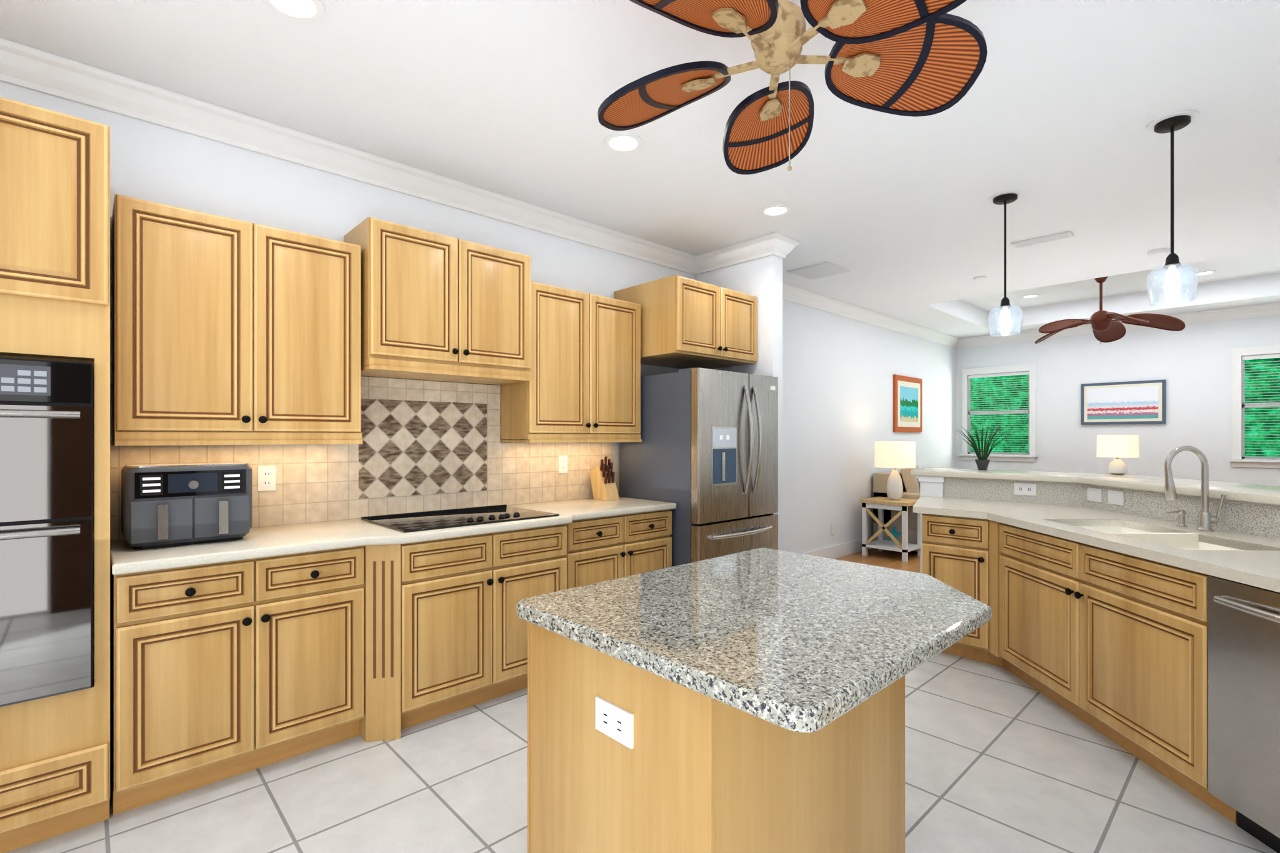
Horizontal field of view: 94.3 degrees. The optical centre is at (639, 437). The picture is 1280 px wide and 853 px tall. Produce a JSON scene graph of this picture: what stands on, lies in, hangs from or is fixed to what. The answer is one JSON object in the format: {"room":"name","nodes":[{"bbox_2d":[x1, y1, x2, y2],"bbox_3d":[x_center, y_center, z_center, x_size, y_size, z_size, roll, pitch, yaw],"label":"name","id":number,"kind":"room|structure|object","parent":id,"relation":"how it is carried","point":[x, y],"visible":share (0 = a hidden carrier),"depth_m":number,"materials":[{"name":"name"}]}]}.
{"room":"kitchen","nodes":[
{"label":"kitchen","id":0,"kind":"room"},
{"bbox_2d":[0,81,956,553],"bbox_3d":[0.155,-0.250,4.848,13.080,3.200,0.120,0,0,-43],"label":"wall","id":1,"kind":"structure","parent":0,"point":[838,371],"depth_m":4.68,"materials":[{"name":"white paint"}]},
{"bbox_2d":[111,193,641,445],"bbox_3d":[-1.086,-0.519,3.313,2.770,1.102,0.426,0,0,-43],"label":"upper cabinet","id":2,"kind":"object","parent":1,"relation":"attached to","point":[225,330],"visible":1,"depth_m":2.79,"materials":[{"name":"brown wood"}]},
{"bbox_2d":[0,37,1279,348],"bbox_3d":[1.696,-1.446,3.195,12.840,0.125,4.400,0,0,-43],"label":"crown molding","id":3,"kind":"structure","parent":1,"relation":"attached to","point":[22,65],"depth_m":3.27,"materials":[{"name":"white wood"}]},
{"bbox_2d":[614,275,757,368],"bbox_3d":[0.371,-0.830,4.497,0.907,0.520,0.682,0,0,-43],"label":"upper cabinet","id":4,"kind":"object","parent":1,"relation":"attached to","point":[685,322],"visible":0.99,"depth_m":4.20,"materials":[{"name":"brown wood"}]},
{"bbox_2d":[830,523,834,534],"bbox_3d":[2.148,1.022,6.618,0.070,0.115,0.006,0,0,-43],"label":"wall outlet","id":5,"kind":"object","parent":1,"relation":"attached to","point":[832,525],"visible":1,"depth_m":6.61,"materials":[{"name":"white plastic"}]},
{"bbox_2d":[801,536,873,558],"bbox_3d":[4.183,1.280,5.514,6.040,0.140,4.400,0,0,-43],"label":"baseboard","id":6,"kind":"structure","parent":1,"relation":"attached to","point":[840,550],"depth_m":6.70,"materials":[{"name":"white wood"}]},
{"bbox_2d":[893,374,922,432],"bbox_3d":[3.591,-0.440,7.946,0.850,0.740,0.030,0,0,-43],"label":"picture","id":7,"kind":"object","parent":1,"relation":"attached to","point":[907,391],"visible":1,"depth_m":7.89,"materials":[{"name":"orange"}]},
{"bbox_2d":[0,0,1279,338],"bbox_3d":[1.696,-1.680,3.195,12.840,0.340,4.400,0,0,-43],"label":"ceiling","id":8,"kind":"structure","parent":0,"point":[504,97],"depth_m":2.92,"materials":[{"name":"white paint"}]},
{"bbox_2d":[261,0,324,22],"bbox_3d":[-1.202,-1.506,2.051,0.200,0.008,0.200,0,0,-43],"label":"recessed light","id":9,"kind":"object","parent":8,"relation":"in","point":[301,10],"visible":1,"depth_m":2.09,"materials":[{"name":"white"}]},
{"bbox_2d":[603,132,643,153],"bbox_3d":[-0.085,-1.506,3.038,0.200,0.008,0.200,0,0,-43],"label":"recessed light","id":10,"kind":"object","parent":8,"relation":"in","point":[623,142],"visible":1,"depth_m":3.03,"materials":[{"name":"white"}]},
{"bbox_2d":[760,204,791,216],"bbox_3d":[0.902,-1.506,3.945,0.200,0.008,0.200,0,0,-43],"label":"recessed light","id":11,"kind":"object","parent":8,"relation":"in","point":[775,210],"visible":1,"depth_m":3.94,"materials":[{"name":"white"}]},
{"bbox_2d":[597,0,987,174],"bbox_3d":[0.390,-1.154,1.758,1.103,0.712,1.150,0,0,-43],"label":"ceiling fan","id":12,"kind":"object","parent":8,"relation":"attached to","point":[914,58],"visible":1,"depth_m":1.78,"materials":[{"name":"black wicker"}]},
{"bbox_2d":[786,261,849,279],"bbox_3d":[1.617,-1.501,5.377,0.400,0.018,0.400,0,0,-43],"label":"ceiling vent","id":13,"kind":"object","parent":8,"relation":"in","point":[822,270],"visible":1,"depth_m":5.34,"materials":[{"name":"white metal"}]},
{"bbox_2d":[973,276,986,280],"bbox_3d":[3.210,-1.499,5.605,0.110,0.020,0.110,0,0,-43],"label":"detector","id":14,"kind":"object","parent":8,"relation":"attached to","point":[979,278],"visible":1,"depth_m":5.58,"materials":[{"name":"white plastic"}]},
{"bbox_2d":[987,190,1023,336],"bbox_3d":[2.288,-1.077,3.720,0.190,0.864,0.190,0,0,-43],"label":"pendant light","id":15,"kind":"object","parent":8,"relation":"hanging from","point":[1007,197],"visible":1,"depth_m":3.71,"materials":[{"name":"white"}]},
{"bbox_2d":[1020,294,1039,298],"bbox_3d":[4.835,-1.746,7.352,0.200,0.008,0.200,0,0,-43],"label":"recessed light","id":16,"kind":"object","parent":8,"relation":"in","point":[1030,295],"visible":1,"depth_m":7.35,"materials":[{"name":"white"}]},
{"bbox_2d":[1010,230,1074,248],"bbox_3d":[3.059,-1.501,4.521,0.140,0.016,0.380,0,0,-43],"label":"ceiling vent","id":17,"kind":"object","parent":8,"relation":"in","point":[1067,234],"visible":1,"depth_m":4.50,"materials":[{"name":"white metal"}]},
{"bbox_2d":[1035,276,1184,344],"bbox_3d":[5.038,-1.380,6.467,1.273,0.740,1.316,0,0,-43],"label":"ceiling fan","id":18,"kind":"object","parent":8,"relation":"attached to","point":[1105,329],"visible":0.98,"depth_m":6.37,"materials":[{"name":"brown wood"}]},
{"bbox_2d":[1147,248,1170,257],"bbox_3d":[4.194,-1.491,4.799,0.140,0.036,0.140,0,0,-43],"label":"recessed light","id":19,"kind":"object","parent":8,"relation":"attached to","point":[1158,252],"visible":1,"depth_m":4.77,"materials":[{"name":"white plastic"}]},
{"bbox_2d":[1146,110,1199,306],"bbox_3d":[2.540,-1.077,2.833,0.190,0.864,0.190,0,0,-43],"label":"pendant light","id":20,"kind":"object","parent":8,"relation":"hanging from","point":[1172,122],"visible":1,"depth_m":2.82,"materials":[{"name":"white"}]},
{"bbox_2d":[1191,270,1216,276],"bbox_3d":[6.001,-1.746,6.321,0.200,0.008,0.200,0,0,-43],"label":"recessed light","id":21,"kind":"object","parent":8,"relation":"in","point":[1203,273],"visible":0.94,"depth_m":6.31,"materials":[{"name":"white"}]},
{"bbox_2d":[4,548,1277,852],"bbox_3d":[1.696,1.400,3.195,13.080,0.100,4.640,0,0,-43],"label":"floor","id":22,"kind":"structure","parent":0,"point":[994,764],"depth_m":2.25,"materials":[{"name":"tile"}]},
{"bbox_2d":[0,96,109,852],"bbox_3d":[-2.345,0.138,1.987,0.840,2.425,0.649,0,0,-43],"label":"tall cabinet","id":23,"kind":"object","parent":22,"relation":"on","point":[55,166],"visible":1,"depth_m":1.97,"materials":[{"name":"brown wood"}]},
{"bbox_2d":[0,357,92,706],"bbox_3d":[-2.140,0.297,1.767,0.750,1.095,0.167,0,0,-43],"label":"double oven","id":24,"kind":"object","parent":23,"relation":"in","point":[46,406],"visible":1,"depth_m":1.92,"materials":[{"name":"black metal"}]},
{"bbox_2d":[110,376,676,814],"bbox_3d":[-0.978,0.510,3.202,2.807,1.679,0.736,0,0,-43],"label":"base cabinet","id":25,"kind":"object","parent":22,"relation":"on","point":[324,625],"visible":0.86,"depth_m":2.67,"materials":[{"name":"maple"},{"name":"white speckled quartz"}]},
{"bbox_2d":[121,461,252,549],"bbox_3d":[-1.902,0.273,2.502,0.420,0.324,0.366,0,0,-43],"label":"air fryer","id":26,"kind":"object","parent":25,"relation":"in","point":[163,505],"visible":1,"depth_m":2.38,"materials":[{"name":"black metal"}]},
{"bbox_2d":[258,465,275,491],"bbox_3d":[-1.822,0.200,2.899,0.074,0.120,0.005,0,0,-43],"label":"outlet","id":27,"kind":"object","parent":25,"relation":"attached to","point":[266,474],"visible":1,"depth_m":2.90,"materials":[{"name":"white plastic"}]},
{"bbox_2d":[361,504,559,532],"bbox_3d":[-0.960,0.419,3.214,0.860,0.031,0.580,0,0,-43],"label":"cooktop","id":28,"kind":"object","parent":25,"relation":"in","point":[419,521],"visible":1,"depth_m":3.13,"materials":[{"name":"black glass"}]},
{"bbox_2d":[558,455,567,473],"bbox_3d":[-0.531,0.185,4.103,0.074,0.120,0.005,0,0,-43],"label":"outlet","id":29,"kind":"object","parent":25,"relation":"attached to","point":[562,459],"visible":1,"depth_m":4.10,"materials":[{"name":"white plastic"}]},
{"bbox_2d":[589,456,619,500],"bbox_3d":[-0.254,0.283,4.187,0.110,0.305,0.200,0,0,-43],"label":"knife block","id":30,"kind":"object","parent":25,"relation":"on","point":[604,486],"visible":1,"depth_m":4.15,"materials":[{"name":"brown wood"}]},
{"bbox_2d":[619,367,778,566],"bbox_3d":[0.469,0.448,4.391,0.905,1.805,0.856,0,0,-43],"label":"fridge","id":31,"kind":"object","parent":22,"relation":"on","point":[708,447],"visible":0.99,"depth_m":4.05,"materials":[{"name":"grey metal"}]},
{"bbox_2d":[516,547,991,852],"bbox_3d":[0.372,0.891,1.639,1.130,0.917,0.890,0,0,-43],"label":"kitchen island","id":32,"kind":"object","parent":22,"relation":"on","point":[753,700],"visible":1,"depth_m":1.36,"materials":[{"name":"brown wood"}]},
{"bbox_2d":[859,496,919,561],"bbox_3d":[2.879,1.030,6.773,0.490,0.640,0.540,0,0,-43],"label":"side table","id":33,"kind":"object","parent":22,"relation":"on","point":[880,503],"visible":0.91,"depth_m":6.68,"materials":[{"name":"white wood"}]},
{"bbox_2d":[874,441,915,500],"bbox_3d":[2.896,0.379,6.748,0.430,0.660,0.430,0,0,-43],"label":"table lamp","id":34,"kind":"object","parent":33,"relation":"on","point":[894,455],"visible":1,"depth_m":6.60,"materials":[{"name":"white fabric"}]},
{"bbox_2d":[873,465,953,551],"bbox_3d":[3.868,0.847,7.538,1.990,1.006,0.950,0,0,-43],"label":"sofa","id":35,"kind":"object","parent":22,"relation":"on","point":[910,484],"visible":0.12,"depth_m":7.00,"materials":[{"name":"beige fabric"},{"name":"dark wood"}]},
{"bbox_2d":[910,468,1279,823],"bbox_3d":[2.554,0.798,2.624,1.531,1.104,4.392,0,0,-3],"label":"base cabinet","id":36,"kind":"object","parent":22,"relation":"on","point":[1100,609],"visible":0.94,"depth_m":2.73,"materials":[{"name":"brown wood"}]},
{"bbox_2d":[956,424,1008,469],"bbox_3d":[2.593,0.075,4.471,0.331,0.340,0.327,0,0,-6],"label":"plant","id":37,"kind":"object","parent":36,"relation":"on","point":[982,463],"visible":1,"depth_m":4.46,"materials":[{"name":"green plant"}]},
{"bbox_2d":[1013,482,1036,495],"bbox_3d":[2.569,0.345,3.961,0.007,0.080,0.130,0,0,-43],"label":"outlet","id":38,"kind":"object","parent":36,"relation":"attached to","point":[1019,489],"visible":1,"depth_m":3.96,"materials":[{"name":"white plastic"}]},
{"bbox_2d":[1087,487,1101,502],"bbox_3d":[2.777,0.350,3.628,0.007,0.080,0.116,0,0,2],"label":"switch","id":39,"kind":"object","parent":36,"relation":"attached to","point":[1094,494],"visible":1,"depth_m":3.62,"materials":[{"name":"white plastic"}]},
{"bbox_2d":[1108,490,1124,505],"bbox_3d":[2.771,0.350,3.458,0.007,0.080,0.116,0,0,2],"label":"switch","id":40,"kind":"object","parent":36,"relation":"attached to","point":[1117,497],"visible":1,"depth_m":3.45,"materials":[{"name":"white plastic"}]},
{"bbox_2d":[1096,435,1139,474],"bbox_3d":[3.162,0.115,3.932,0.220,0.260,0.220,0,0,-43],"label":"table lamp","id":41,"kind":"object","parent":36,"relation":"on","point":[1117,446],"visible":1,"depth_m":3.87,"materials":[{"name":"white fabric"}]},
{"bbox_2d":[1166,510,1187,526],"bbox_3d":[2.631,0.395,2.910,0.090,0.080,0.039,0,0,-4],"label":"soap dispenser","id":42,"kind":"object","parent":36,"relation":"on","point":[1181,514],"visible":1,"depth_m":2.90,"materials":[{"name":"silver metal"}]},
{"bbox_2d":[1164,445,1224,531],"bbox_3d":[2.586,0.237,2.786,0.240,0.397,0.066,0,0,7],"label":"faucet","id":43,"kind":"object","parent":36,"relation":"on","point":[1205,520],"visible":1,"depth_m":2.77,"materials":[{"name":"silver metal"}]},
{"bbox_2d":[1208,575,1279,852],"bbox_3d":[2.258,0.916,1.758,0.675,0.868,0.605,0,0,2],"label":"dishwasher","id":44,"kind":"object","parent":22,"relation":"on","point":[1244,620],"visible":0.98,"depth_m":1.94,"materials":[{"name":"grey metal"}]},
{"bbox_2d":[695,254,782,550],"bbox_3d":[0.787,-0.080,4.823,0.130,2.860,0.780,0,0,-43],"label":"wall","id":45,"kind":"structure","parent":0,"point":[762,277],"depth_m":4.57,"materials":[{"name":"white paint"}]},
{"bbox_2d":[956,315,1279,486],"bbox_3d":[6.436,-0.250,7.615,0.120,3.200,4.400,0,0,-43],"label":"wall","id":46,"kind":"structure","parent":0,"point":[1195,361],"depth_m":7.53,"materials":[{"name":"white paint"}]},
{"bbox_2d":[959,363,1037,461],"bbox_3d":[5.284,-0.350,8.769,0.130,1.390,1.010,0,0,-43],"label":"window","id":47,"kind":"structure","parent":46,"relation":"in","point":[1031,456],"depth_m":8.72,"materials":[{"name":"white"}]},
{"bbox_2d":[1081,379,1166,424],"bbox_3d":[6.248,-0.445,7.700,0.032,0.550,0.860,0,0,-43],"label":"picture","id":48,"kind":"object","parent":46,"relation":"attached to","point":[1141,402],"visible":1,"depth_m":7.67,"materials":[{"name":"blue paper"}]},
{"bbox_2d":[1230,344,1279,468],"bbox_3d":[7.289,-0.350,6.619,0.130,1.390,1.010,0,0,-43],"label":"window","id":49,"kind":"structure","parent":46,"relation":"in","point":[1254,461],"depth_m":6.87,"materials":[{"name":"white"}]},
{"label":"outside","id":50,"kind":"structure","parent":0,"visible":0},
{"bbox_2d":[970,374,1028,452],"bbox_3d":[5.609,-0.350,9.073,0.001,2.400,2.020,0,0,-43],"label":"trees","id":51,"kind":"object","parent":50,"point":[981,420],"depth_m":9.12,"materials":[{"name":"green plant"}]},
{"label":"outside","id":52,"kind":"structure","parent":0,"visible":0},
{"bbox_2d":[1245,358,1279,456],"bbox_3d":[7.614,-0.350,6.923,0.001,2.400,2.020,0,0,-43],"label":"trees","id":53,"kind":"object","parent":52,"point":[1272,359],"depth_m":7.11,"materials":[{"name":"green plant"}]}
]}

